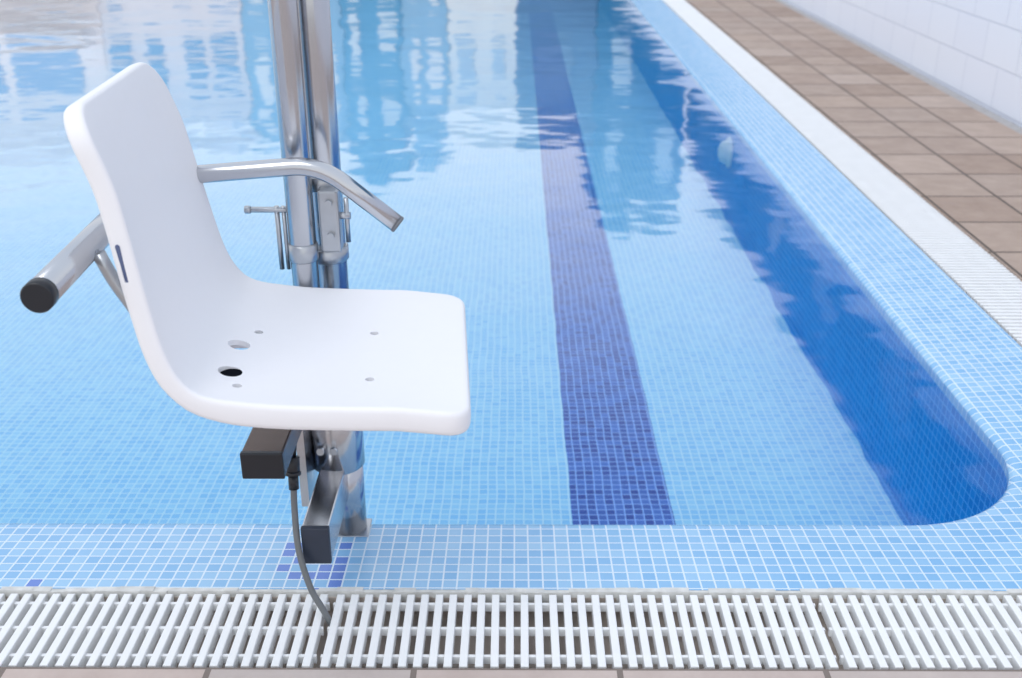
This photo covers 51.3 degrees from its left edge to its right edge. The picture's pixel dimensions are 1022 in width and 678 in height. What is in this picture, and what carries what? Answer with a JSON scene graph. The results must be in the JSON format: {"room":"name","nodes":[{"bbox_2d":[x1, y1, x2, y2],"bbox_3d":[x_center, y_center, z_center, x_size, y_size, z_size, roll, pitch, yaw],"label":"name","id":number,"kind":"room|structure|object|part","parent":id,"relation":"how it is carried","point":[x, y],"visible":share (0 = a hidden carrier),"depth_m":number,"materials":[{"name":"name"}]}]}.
{"room":"indoor swimming pool","nodes":[
{"label":"indoor swimming pool","id":0,"kind":"room"},
{"bbox_2d":[0,667,1021,677],"bbox_3d":[-5.845,1.617,-0.727,16.320,0.050,5.299,0,24,0],"label":"floor","id":1,"kind":"structure","parent":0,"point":[5,672],"depth_m":1.65,"materials":[{"name":"beige tile"}]},
{"bbox_2d":[685,0,1021,279],"bbox_3d":[-5.722,-11.551,28.438,16.320,0.050,58.701,0,24,0],"label":"floor","id":2,"kind":"structure","parent":0,"point":[962,161],"depth_m":5.13,"materials":[{"name":"brown tile"}]},
{"bbox_2d":[0,0,1021,590],"bbox_3d":[-4.420,-4.247,12.764,11.562,0.465,23.738,0,24,0],"label":"swimming pool","id":3,"kind":"object","parent":2,"relation":"in","point":[701,357],"visible":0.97,"depth_m":3.73,"materials":[{"name":"tile"}]},
{"bbox_2d":[20,0,470,626],"bbox_3d":[-0.316,-0.321,1.431,0.526,1.793,0.610,0,24,0],"label":"chair","id":4,"kind":"object","parent":3,"relation":"on","point":[325,363],"visible":0.98,"depth_m":1.55,"materials":[{"name":"white plastic"}]},
{"bbox_3d":[-0.302,-0.146,1.491,0.477,0.433,0.424,-1,24,-3],"label":"seat","id":5,"kind":"part","parent":4,"relation":"part of","materials":[{"name":"white plastic"}]},
{"bbox_3d":[-0.396,-0.166,1.743,0.072,0.108,0.013,0,24,0],"label":"locking handle","id":6,"kind":"part","parent":4,"relation":"part of","materials":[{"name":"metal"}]},
{"bbox_3d":[-0.371,0.128,1.725,0.063,0.043,0.293,0,24,0],"label":"support arm","id":7,"kind":"part","parent":4,"relation":"part of","materials":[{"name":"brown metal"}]},
{"bbox_3d":[-0.369,-0.225,1.646,0.401,0.113,0.039,0,24,1],"label":"armrest","id":8,"kind":"part","parent":4,"relation":"part of","materials":[{"name":"silver metal"}]},
{"bbox_2d":[300,469,348,563],"bbox_3d":[-0.323,0.301,1.859,0.047,0.071,0.211,0,24,0],"label":"bracket","id":9,"kind":"object","parent":4,"relation":"attached to","point":[327,492],"depth_m":1.81,"materials":[{"name":"metal"}]},
{"bbox_3d":[-0.309,-0.446,1.670,0.068,1.762,0.068,0,24,0],"label":"post","id":10,"kind":"part","parent":4,"relation":"part of","materials":[{"name":"silver metal"}]},
{"bbox_3d":[-0.307,0.361,2.029,0.078,0.005,0.060,0,24,0],"label":"plate","id":11,"kind":"part","parent":4,"relation":"part of","materials":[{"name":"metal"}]},
{"bbox_2d":[0,114,1006,524],"bbox_3d":[-4.420,-4.224,12.775,11.058,0.415,23.272,0,24,0],"label":"basin","id":12,"kind":"object","parent":3,"relation":"in","point":[658,331],"depth_m":3.73,"materials":[{"name":"tile"}]},
{"bbox_2d":[5,1,1021,669],"bbox_3d":[-5.184,-4.533,12.947,13.528,0.086,24.709,0,24,0],"label":"channel","id":13,"kind":"structure","parent":2,"relation":"in","point":[502,615],"depth_m":1.79,"materials":[{"name":"plastic"}]},
{"bbox_2d":[0,594,329,667],"bbox_3d":[-0.721,0.484,1.752,0.821,0.022,0.179,0,24,0],"label":"drain grate","id":14,"kind":"object","parent":13,"relation":"on","point":[84,632],"visible":0.91,"depth_m":1.75,"materials":[{"name":"white plastic"}]},
{"bbox_2d":[0,586,1021,602],"bbox_3d":[-5.346,0.433,1.857,13.296,0.022,0.014,0,24,0],"label":"trim","id":15,"kind":"structure","parent":13,"relation":"on","point":[672,592],"depth_m":1.83,"materials":[{"name":"grey tile"}]},
{"bbox_2d":[320,594,838,668],"bbox_3d":[0.107,0.485,1.749,0.821,0.022,0.179,0,24,0],"label":"drain grate","id":16,"kind":"object","parent":13,"relation":"on","point":[801,630],"visible":0.93,"depth_m":1.74,"materials":[{"name":"white plastic"}]},
{"bbox_2d":[662,0,689,5],"bbox_3d":[1.456,-3.040,9.555,0.196,0.022,0.821,0,24,0],"label":"drain grate","id":17,"kind":"object","parent":13,"relation":"on","point":[667,2],"visible":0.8,"depth_m":9.36,"materials":[{"name":"white plastic"}]},
{"bbox_2d":[668,5,704,18],"bbox_3d":[1.453,-2.701,8.803,0.196,0.022,0.821,0,24,0],"label":"drain grate","id":18,"kind":"object","parent":13,"relation":"on","point":[683,11],"visible":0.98,"depth_m":8.80,"materials":[{"name":"white plastic"}]},
{"bbox_2d":[682,18,724,34],"bbox_3d":[1.450,-2.361,8.051,0.196,0.022,0.821,0,24,0],"label":"drain grate","id":19,"kind":"object","parent":13,"relation":"on","point":[698,25],"visible":0.88,"depth_m":8.01,"materials":[{"name":"white plastic"}]},
{"bbox_2d":[698,34,747,53],"bbox_3d":[1.447,-2.022,7.299,0.196,0.022,0.821,0,24,0],"label":"drain grate","id":20,"kind":"object","parent":13,"relation":"on","point":[720,43],"visible":0.86,"depth_m":7.28,"materials":[{"name":"white plastic"}]},
{"bbox_2d":[718,53,775,77],"bbox_3d":[1.444,-1.682,6.547,0.196,0.022,0.821,0,24,0],"label":"drain grate","id":21,"kind":"object","parent":13,"relation":"on","point":[744,64],"visible":0.89,"depth_m":6.50,"materials":[{"name":"white plastic"}]},
{"bbox_2d":[743,77,811,107],"bbox_3d":[1.440,-1.343,5.795,0.196,0.022,0.821,0,24,0],"label":"drain grate","id":22,"kind":"object","parent":13,"relation":"on","point":[773,90],"visible":0.87,"depth_m":5.75,"materials":[{"name":"white plastic"}]},
{"bbox_2d":[774,107,859,147],"bbox_3d":[1.437,-1.003,5.043,0.196,0.022,0.821,0,24,0],"label":"drain grate","id":23,"kind":"object","parent":13,"relation":"on","point":[811,124],"visible":0.91,"depth_m":5.00,"materials":[{"name":"white plastic"}]},
{"bbox_2d":[816,147,925,203],"bbox_3d":[1.434,-0.664,4.292,0.196,0.022,0.821,0,24,0],"label":"drain grate","id":24,"kind":"object","parent":13,"relation":"on","point":[871,178],"visible":0.91,"depth_m":4.23,"materials":[{"name":"white plastic"}]},
{"bbox_2d":[818,595,1021,669],"bbox_3d":[0.935,0.486,1.746,0.821,0.022,0.179,0,24,0],"label":"drain grate","id":25,"kind":"object","parent":13,"relation":"on","point":[952,634],"visible":0.99,"depth_m":1.74,"materials":[{"name":"white plastic"}]},
{"bbox_2d":[874,203,1021,285],"bbox_3d":[1.431,-0.324,3.540,0.196,0.022,0.821,0,24,0],"label":"drain grate","id":26,"kind":"object","parent":13,"relation":"on","point":[960,258],"visible":0.93,"depth_m":3.47,"materials":[{"name":"white plastic"}]},
{"bbox_2d":[959,285,1021,346],"bbox_3d":[1.428,0.015,2.788,0.196,0.022,0.821,0,24,0],"label":"drain grate","id":27,"kind":"object","parent":13,"relation":"on","point":[1002,303],"visible":0.84,"depth_m":3.02,"materials":[{"name":"white plastic"}]},
{"bbox_2d":[782,0,1021,127],"bbox_3d":[2.555,-4.517,10.842,0.240,1.710,31.500,0,24,0],"label":"wall","id":28,"kind":"structure","parent":0,"point":[972,49],"depth_m":5.88,"materials":[{"name":"white tile"}]},
{"bbox_2d":[775,0,1021,133],"bbox_3d":[2.410,-3.759,11.185,0.090,0.046,31.500,0,24,0],"label":"trim","id":29,"kind":"structure","parent":28,"relation":"attached to","point":[990,114],"depth_m":6.22,"materials":[{"name":"white tile"}]}
]}

